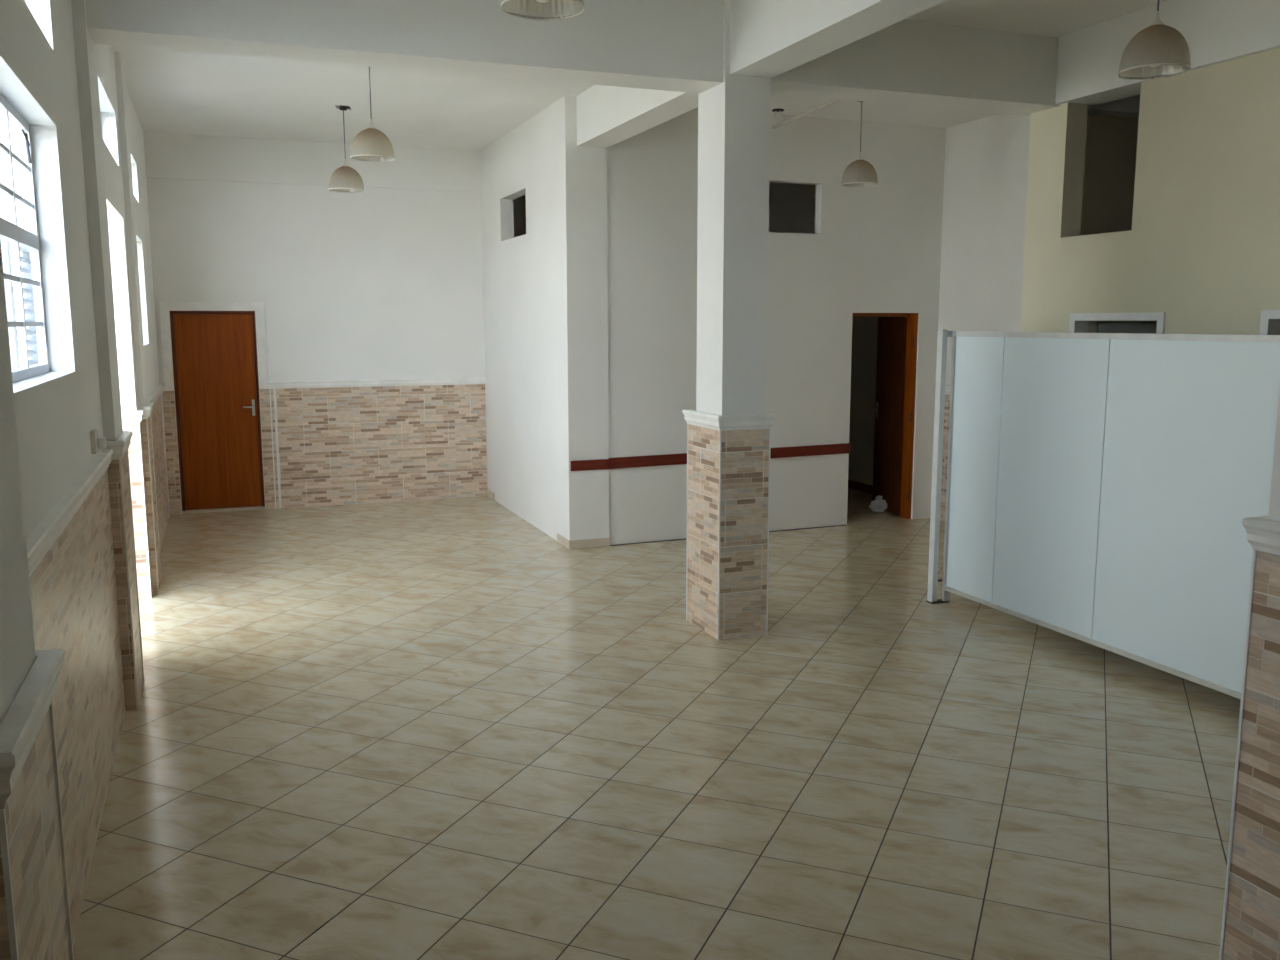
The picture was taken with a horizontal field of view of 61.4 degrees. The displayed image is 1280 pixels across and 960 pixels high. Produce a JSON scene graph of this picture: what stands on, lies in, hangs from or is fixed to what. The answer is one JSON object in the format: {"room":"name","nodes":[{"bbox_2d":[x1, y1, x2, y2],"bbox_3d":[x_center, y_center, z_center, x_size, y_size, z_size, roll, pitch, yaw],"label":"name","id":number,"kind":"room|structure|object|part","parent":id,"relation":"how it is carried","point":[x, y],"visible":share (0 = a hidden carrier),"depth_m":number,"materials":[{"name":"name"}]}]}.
{"room":"empty commercial hall","nodes":[
{"label":"empty commercial hall","id":0,"kind":"room"},
{"bbox_2d":[0,121,21,202],"bbox_3d":[-4.294,-1.855,6.341,1.500,0.120,2.900,-3,9,-21],"label":"sky","id":1,"kind":"structure","parent":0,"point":[14,132],"depth_m":6.03,"materials":[{"name":"white"}]},
{"bbox_2d":[0,0,169,944],"bbox_3d":[-2.131,-0.489,3.592,0.360,3.930,16.700,-3,9,-21],"label":"wall","id":2,"kind":"structure","parent":0,"point":[66,494],"depth_m":4.39,"materials":[{"name":"white paint"}]},
{"bbox_2d":[0,93,48,382],"bbox_3d":[-2.159,-0.826,3.651,0.038,0.980,1.520,-3,9,-21],"label":"window","id":3,"kind":"structure","parent":2,"relation":"in","point":[10,231],"depth_m":3.95,"materials":[{"name":"paint"}]},
{"bbox_2d":[0,239,38,369],"bbox_3d":[-2.571,-0.711,4.525,0.078,0.580,0.400,-3,9,-17],"label":"window pane","id":4,"kind":"object","parent":3,"relation":"attached to","point":[25,258],"visible":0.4,"depth_m":4.43,"materials":[{"name":"glass"}]},
{"bbox_2d":[0,240,73,959],"bbox_3d":[-1.146,-0.194,1.724,0.255,3.885,0.559,-3,9,-21],"label":"pilaster","id":5,"kind":"object","parent":2,"relation":"attached to","point":[35,920],"visible":1,"depth_m":1.88,"materials":[{"name":"white paint"}]},
{"bbox_3d":[-0.963,1.126,1.717,0.008,1.275,0.008,-3,9,-21],"label":"corner trim","id":6,"kind":"part","parent":5,"relation":"part of","materials":[{"name":"beige tile"}]},
{"bbox_3d":[-1.136,0.419,1.817,0.235,0.094,0.559,-3,9,-21],"label":"cap molding","id":7,"kind":"part","parent":5,"relation":"part of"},
{"bbox_3d":[-1.143,1.059,2.179,0.008,1.275,0.008,-3,9,-21],"label":"corner trim","id":8,"kind":"part","parent":5,"relation":"part of","materials":[{"name":"beige tile"}]},
{"bbox_3d":[-2.110,0.147,3.634,0.331,0.092,16.190,-3,9,-21],"label":"cap molding","id":9,"kind":"part","parent":2,"relation":"part of","materials":[{"name":"white paint"}]},
{"bbox_2d":[90,429,105,453],"bbox_3d":[-2.482,-0.176,4.946,0.055,0.116,0.197,-3,9,-21],"label":"box","id":10,"kind":"object","parent":2,"relation":"attached to","point":[97,443],"visible":1,"depth_m":4.88,"materials":[{"name":"beige plastic"}]},
{"bbox_2d":[71,0,143,710],"bbox_3d":[-2.737,-0.753,5.549,0.119,3.885,0.539,-3,9,-21],"label":"pilaster","id":11,"kind":"object","parent":2,"relation":"attached to","point":[119,441],"visible":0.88,"depth_m":5.43,"materials":[{"name":"white paint"}]},
{"bbox_3d":[-2.728,-0.182,5.637,0.099,0.094,0.539,-3,9,-21],"label":"cap molding","id":12,"kind":"part","parent":11,"relation":"part of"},
{"bbox_3d":[-2.622,0.548,5.524,0.008,1.318,0.008,-3,9,-21],"label":"corner trim","id":13,"kind":"part","parent":11,"relation":"part of","materials":[{"name":"beige tile"}]},
{"bbox_3d":[-2.795,0.483,5.968,0.008,1.318,0.008,-3,9,-21],"label":"corner trim","id":14,"kind":"part","parent":11,"relation":"part of","materials":[{"name":"white paint"}]},
{"bbox_2d":[114,52,161,590],"bbox_3d":[-3.732,-1.116,8.033,0.103,3.885,0.479,-3,9,-21],"label":"pilaster","id":15,"kind":"object","parent":2,"relation":"attached to","point":[146,425],"visible":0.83,"depth_m":7.91,"materials":[{"name":"white paint"}]},
{"bbox_3d":[-3.722,-0.523,8.124,0.083,0.094,0.479,-3,9,-21],"label":"cap molding","id":16,"kind":"part","parent":15,"relation":"part of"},
{"bbox_3d":[-3.634,0.190,8.035,0.008,1.300,0.008,-3,9,-21],"label":"corner trim","id":17,"kind":"part","parent":15,"relation":"part of","materials":[{"name":"white paint"}]},
{"bbox_3d":[-3.786,0.133,8.423,0.008,1.300,0.008,-3,9,-21],"label":"corner trim","id":18,"kind":"part","parent":15,"relation":"part of","materials":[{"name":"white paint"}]},
{"bbox_3d":[-3.947,0.098,8.714,0.017,1.285,5.089,-3,9,-21],"label":"corner trim","id":19,"kind":"part","parent":2,"relation":"part of","materials":[{"name":"white paint"}]},
{"bbox_2d":[143,132,813,514],"bbox_3d":[-1.198,-1.814,12.627,8.850,3.930,0.336,-3,9,-21],"label":"wall","id":20,"kind":"structure","parent":0,"point":[367,305],"depth_m":11.71,"materials":[{"name":"white paint"}]},
{"bbox_2d":[169,311,264,513],"bbox_3d":[-4.464,-0.718,11.411,0.829,2.120,0.165,-3,9,-21],"label":"door","id":21,"kind":"structure","parent":20,"relation":"in","point":[214,357],"depth_m":11.39,"materials":[{"name":"brown wood"}]},
{"bbox_3d":[-4.162,-0.767,11.466,0.122,0.170,0.063,-3,9,-21],"label":"handle","id":22,"kind":"part","parent":21,"relation":"part of","materials":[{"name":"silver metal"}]},
{"bbox_3d":[-3.359,-1.048,11.733,3.400,0.079,0.034,-3,9,-21],"label":"cap molding","id":23,"kind":"part","parent":20,"relation":"part of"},
{"bbox_2d":[481,96,608,540],"bbox_3d":[-1.031,-1.540,10.861,0.375,3.900,3.210,-3,9,-21],"label":"wall","id":24,"kind":"structure","parent":0,"point":[545,288],"depth_m":9.86,"materials":[{"name":"white paint"}]},
{"bbox_2d":[487,489,609,548],"bbox_3d":[-1.025,0.353,11.118,0.388,0.078,3.190,-3,9,-21],"label":"baseboard","id":25,"kind":"structure","parent":24,"relation":"attached to","point":[599,542],"depth_m":9.66,"materials":[{"name":"beige tile"}]},
{"bbox_3d":[-0.442,-1.348,9.543,0.235,3.900,0.300,-3,9,-21],"label":"corner post","id":26,"kind":"part","parent":24,"relation":"part of","materials":[{"name":"white paint"}]},
{"bbox_2d":[112,0,1166,150],"bbox_3d":[1.665,-2.809,5.330,9.000,0.250,17.800,-3,9,-21],"label":"ceiling","id":27,"kind":"structure","parent":0,"point":[170,91],"depth_m":9.06,"materials":[{"name":"paint"}]},
{"bbox_2d":[328,105,364,192],"bbox_3d":[-2.615,-2.934,9.546,0.314,0.719,0.314,5,9,28],"label":"pendant lamp","id":28,"kind":"object","parent":27,"relation":"hanging from","point":[345,166],"visible":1,"depth_m":9.55,"materials":[{"name":"beige plastic"}]},
{"bbox_3d":[-2.615,-3.064,9.527,0.008,0.445,0.008,5,9,28],"label":"cord","id":29,"kind":"part","parent":28,"relation":"part of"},
{"bbox_2d":[344,168,347,175],"bbox_3d":[-2.615,-2.740,9.575,0.032,0.080,0.034,5,9,28],"label":"bulb socket","id":30,"kind":"object","parent":28,"relation":"attached to","point":[345,169],"depth_m":9.56,"materials":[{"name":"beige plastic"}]},
{"bbox_3d":[-2.615,-2.651,9.588,0.060,0.104,0.060,5,9,28],"label":"bulb","id":31,"kind":"part","parent":28,"relation":"part of","materials":[{"name":"white glass"}]},
{"bbox_2d":[350,66,394,161],"bbox_3d":[-1.920,-2.661,7.680,0.314,0.719,0.314,-3,9,-21],"label":"pendant lamp","id":32,"kind":"object","parent":27,"relation":"hanging from","point":[371,129],"visible":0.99,"depth_m":7.70,"materials":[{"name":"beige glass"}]},
{"bbox_3d":[-1.920,-2.791,7.661,0.008,0.445,0.008,-3,9,-21],"label":"cord","id":33,"kind":"part","parent":32,"relation":"part of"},
{"bbox_3d":[-1.919,-2.378,7.721,0.060,0.104,0.060,-3,9,-21],"label":"bulb","id":34,"kind":"part","parent":32,"relation":"part of","materials":[{"name":"white glass"}]},
{"bbox_2d":[85,0,723,92],"bbox_3d":[-1.180,-2.531,5.902,3.465,0.482,0.330,-3,9,-21],"label":"ceiling beam","id":35,"kind":"structure","parent":27,"relation":"attached to","point":[666,45],"depth_m":5.85,"materials":[{"name":"paint"}]},
{"bbox_2d":[501,0,584,19],"bbox_3d":[-0.364,-2.120,3.979,0.314,0.719,0.314,0,8,-2],"label":"pendant lamp","id":36,"kind":"object","parent":27,"relation":"hanging from","point":[504,1],"visible":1,"depth_m":4.12,"materials":[{"name":"beige plastic"}]},
{"bbox_3d":[-0.363,-1.837,4.020,0.060,0.104,0.060,0,8,-2],"label":"bulb","id":37,"kind":"part","parent":36,"relation":"part of","materials":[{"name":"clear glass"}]},
{"bbox_2d":[576,85,697,147],"bbox_3d":[0.060,-2.865,7.943,0.272,0.415,2.645,-3,9,-21],"label":"ceiling beam","id":38,"kind":"structure","parent":27,"relation":"attached to","point":[606,116],"depth_m":8.22,"materials":[{"name":"paint"}]},
{"bbox_2d":[772,109,784,118],"bbox_3d":[1.241,-3.271,9.643,0.124,0.088,0.111,2,8,11],"label":"junction box","id":39,"kind":"object","parent":27,"relation":"attached to","point":[773,110],"visible":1,"depth_m":9.63,"materials":[{"name":"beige plastic"}]},
{"bbox_2d":[772,99,839,128],"bbox_3d":[1.460,-3.214,9.437,0.028,0.139,0.903,-5,10,-33],"label":"conduit pipe","id":40,"kind":"object","parent":27,"relation":"attached to","point":[834,100],"visible":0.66,"depth_m":9.43,"materials":[{"name":"beige plastic"}]},
{"bbox_2d":[730,0,946,77],"bbox_3d":[1.346,-2.369,4.639,0.277,0.440,3.835,-3,9,-21],"label":"ceiling beam","id":41,"kind":"structure","parent":27,"relation":"attached to","point":[769,38],"depth_m":5.73,"materials":[{"name":"paint"}]},
{"bbox_2d":[841,101,877,186],"bbox_3d":[1.884,-2.886,9.195,0.314,0.719,0.314,-2,9,-11],"label":"pendant lamp","id":42,"kind":"object","parent":27,"relation":"hanging from","point":[859,178],"visible":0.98,"depth_m":9.21,"materials":[{"name":"beige plastic"}]},
{"bbox_3d":[1.884,-2.604,9.237,0.060,0.104,0.060,-2,9,-11],"label":"bulb","id":43,"kind":"part","parent":42,"relation":"part of","materials":[{"name":"white glass"}]},
{"bbox_3d":[1.884,-3.017,9.176,0.008,0.445,0.008,-2,9,-11],"label":"cord","id":44,"kind":"part","parent":42,"relation":"part of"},
{"bbox_2d":[771,19,1139,118],"bbox_3d":[2.396,-2.750,7.259,3.588,0.448,0.340,-3,9,-21],"label":"ceiling beam","id":45,"kind":"structure","parent":27,"relation":"attached to","point":[905,62],"depth_m":6.94,"materials":[{"name":"paint"}]},
{"bbox_2d":[1118,0,1190,79],"bbox_3d":[2.419,-2.275,5.020,0.314,0.719,0.314,7,11,38],"label":"pendant lamp","id":46,"kind":"object","parent":27,"relation":"hanging from","point":[1154,59],"visible":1,"depth_m":5.04,"materials":[{"name":"beige plastic"}]},
{"bbox_3d":[2.419,-1.992,5.061,0.060,0.104,0.060,7,11,38],"label":"bulb","id":47,"kind":"part","parent":46,"relation":"part of","materials":[{"name":"white glass"}]},
{"bbox_3d":[2.419,-2.024,5.056,0.312,0.205,0.312,7,11,38],"label":"lamp shade","id":48,"kind":"part","parent":46,"relation":"part of","materials":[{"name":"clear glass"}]},
{"bbox_2d":[1055,0,1279,106],"bbox_3d":[4.740,-2.081,2.647,0.290,0.438,10.035,-3,9,-21],"label":"ceiling beam","id":49,"kind":"structure","parent":27,"relation":"attached to","point":[1201,33],"depth_m":6.43,"materials":[{"name":"paint"}]},
{"bbox_2d":[73,488,1240,959],"bbox_3d":[1.650,1.214,5.912,8.640,0.120,17.800,-3,9,-21],"label":"floor","id":50,"kind":"structure","parent":0,"point":[446,728],"depth_m":4.93,"materials":[{"name":"beige tile"}]},
{"bbox_2d":[682,0,776,639],"bbox_3d":[0.567,-0.947,6.853,0.401,3.885,0.559,-3,9,-21],"label":"tiled column","id":51,"kind":"structure","parent":50,"relation":"on","point":[729,427],"depth_m":6.71,"materials":[{"name":"white paint"}]},
{"bbox_3d":[0.318,0.290,7.208,0.008,1.335,0.008,-3,9,-21],"label":"corner trim","id":52,"kind":"part","parent":51,"relation":"part of","materials":[{"name":"white paint"}]},
{"bbox_3d":[0.498,0.357,6.746,0.008,1.335,0.008,-3,9,-21],"label":"corner trim","id":53,"kind":"part","parent":51,"relation":"part of","materials":[{"name":"white paint"}]},
{"bbox_3d":[0.567,-0.393,6.934,0.401,0.094,0.559,-3,9,-21],"label":"cap molding","id":54,"kind":"part","parent":51,"relation":"part of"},
{"bbox_3d":[0.818,0.339,6.868,0.008,1.335,0.008,-3,9,-21],"label":"corner trim","id":55,"kind":"part","parent":51,"relation":"part of","materials":[{"name":"white paint"}]},
{"bbox_2d":[869,495,886,511],"bbox_3d":[2.550,0.247,11.498,0.217,0.171,0.197,-3,9,-21],"label":"plastic bag","id":56,"kind":"object","parent":50,"relation":"on","point":[878,505],"visible":1,"depth_m":11.44,"materials":[{"name":"grey plastic"}]},
{"bbox_2d":[926,329,1279,698],"bbox_3d":[2.832,0.172,5.883,0.146,1.949,3.875,-3,9,-21],"label":"screen","id":57,"kind":"object","parent":50,"relation":"on","point":[1100,489],"visible":0.99,"depth_m":6.22,"materials":[{"name":"laminate"}]},
{"bbox_3d":[2.149,0.875,7.777,0.145,0.008,0.075,-3,9,-21],"label":"foot plate","id":58,"kind":"part","parent":57,"relation":"part of","materials":[{"name":"metal"}]},
{"bbox_3d":[2.112,-0.083,7.631,0.040,1.947,0.040,-3,9,-21],"label":"post","id":59,"kind":"part","parent":57,"relation":"part of","materials":[{"name":"white metal"}]},
{"bbox_3d":[2.297,-0.085,7.378,0.028,1.785,0.493,-3,9,-21],"label":"panel","id":60,"kind":"part","parent":57,"relation":"part of","materials":[{"name":"laminate"}]},
{"bbox_3d":[2.549,0.009,6.731,0.028,1.785,0.893,-3,9,-21],"label":"panel","id":61,"kind":"part","parent":57,"relation":"part of","materials":[{"name":"laminate"}]},
{"bbox_3d":[2.890,1.030,5.990,0.052,0.029,3.800,-3,9,-21],"label":"rail","id":62,"kind":"part","parent":57,"relation":"part of","materials":[{"name":"white metal"}]},
{"bbox_3d":[2.882,-0.761,5.746,0.044,0.035,3.840,-3,9,-21],"label":"rail","id":63,"kind":"part","parent":57,"relation":"part of","materials":[{"name":"white metal"}]},
{"bbox_3d":[2.930,0.152,5.755,0.028,1.785,1.208,-3,9,-21],"label":"panel","id":64,"kind":"part","parent":57,"relation":"part of","materials":[{"name":"laminate"}]},
{"bbox_2d":[1219,385,1279,959],"bbox_3d":[2.089,-0.378,2.959,0.404,3.885,0.559,-3,9,-21],"label":"tiled column","id":65,"kind":"structure","parent":50,"relation":"on","point":[1250,930],"depth_m":3.24,"materials":[{"name":"beige tile"}]},
{"bbox_3d":[1.839,0.864,3.314,0.008,1.325,0.008,-3,9,-21],"label":"corner trim","id":66,"kind":"part","parent":65,"relation":"part of","materials":[{"name":"white paint"}]},
{"bbox_3d":[2.090,0.186,3.041,0.404,0.094,0.559,-3,9,-21],"label":"cap molding","id":67,"kind":"part","parent":65,"relation":"part of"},
{"bbox_2d":[607,107,945,544],"bbox_3d":[1.347,-1.446,10.200,3.596,3.900,0.110,-4,9,-23],"label":"wall","id":68,"kind":"structure","parent":0,"point":[874,249],"depth_m":10.15,"materials":[{"name":"white paint"}]},
{"bbox_2d":[570,443,849,470],"bbox_3d":[0.729,-0.220,10.037,2.902,0.118,0.033,-4,9,-23],"label":"rail","id":69,"kind":"object","parent":68,"relation":"attached to","point":[796,451],"visible":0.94,"depth_m":9.83,"materials":[{"name":"red wood"}]},
{"bbox_2d":[610,525,843,545],"bbox_3d":[0.887,0.519,10.222,2.522,0.006,0.011,-4,9,-23],"label":"baseboard","id":70,"kind":"structure","parent":68,"relation":"attached to","point":[834,525],"depth_m":10.03,"materials":[{"name":"tile"}]},
{"bbox_2d":[853,313,917,518],"bbox_3d":[2.299,-0.678,11.209,0.799,2.087,0.904,-2,9,-12],"label":"door","id":71,"kind":"structure","parent":68,"relation":"in","point":[894,410],"depth_m":11.15,"materials":[{"name":"brown wood"}]},
{"bbox_3d":[2.549,-0.750,11.614,0.053,0.170,0.130,-1,8,-9],"label":"handle","id":72,"kind":"part","parent":71,"relation":"part of","materials":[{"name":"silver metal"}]},
{"bbox_2d":[813,185,906,493],"bbox_3d":[2.736,-1.771,12.480,0.120,3.880,2.850,-3,9,-21],"label":"wall","id":73,"kind":"structure","parent":0,"point":[864,328],"depth_m":12.76,"materials":[{"name":"paint"}]},
{"bbox_3d":[2.693,0.101,12.737,0.015,0.100,2.850,-3,9,-21],"label":"skirting","id":74,"kind":"part","parent":73,"relation":"part of","materials":[{"name":"brown wood"}]},
{"bbox_3d":[2.689,-1.185,12.548,0.020,0.040,2.850,-3,9,-21],"label":"dado rail","id":75,"kind":"part","parent":73,"relation":"part of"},
{"bbox_2d":[938,113,1030,521],"bbox_3d":[3.646,-1.375,9.703,0.462,3.900,3.060,-3,9,-21],"label":"wall","id":76,"kind":"structure","parent":0,"point":[987,158],"depth_m":10.13,"materials":[{"name":"white paint"}]},
{"bbox_3d":[3.512,-0.727,9.561,0.043,0.092,2.660,-3,9,-21],"label":"cap molding","id":77,"kind":"part","parent":76,"relation":"part of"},
{"bbox_2d":[1080,114,1156,332],"bbox_3d":[3.477,-1.111,7.975,1.195,3.880,0.120,-3,9,-21],"label":"wall","id":78,"kind":"structure","parent":0,"point":[1111,141],"depth_m":7.71,"materials":[{"name":"beige paint"}]},
{"bbox_2d":[1020,47,1279,334],"bbox_3d":[4.674,-0.179,3.053,0.170,3.460,10.320,-3,9,-21],"label":"wall","id":79,"kind":"structure","parent":0,"point":[1201,249],"depth_m":6.43,"materials":[{"name":"beige paint"}]},
{"bbox_2d":[1069,312,1165,333],"bbox_3d":[3.426,-0.077,7.205,0.816,2.056,0.784,-3,9,-21],"label":"door","id":80,"kind":"structure","parent":79,"relation":"in","point":[1078,323],"depth_m":7.24,"materials":[{"name":"white paint"}]},
{"bbox_2d":[1259,310,1279,334],"bbox_3d":[3.626,0.136,5.728,0.114,2.063,0.819,-3,9,-21],"label":"door","id":81,"kind":"structure","parent":79,"relation":"in","point":[1270,319],"depth_m":5.92,"materials":[{"name":"white paint"}]}
]}

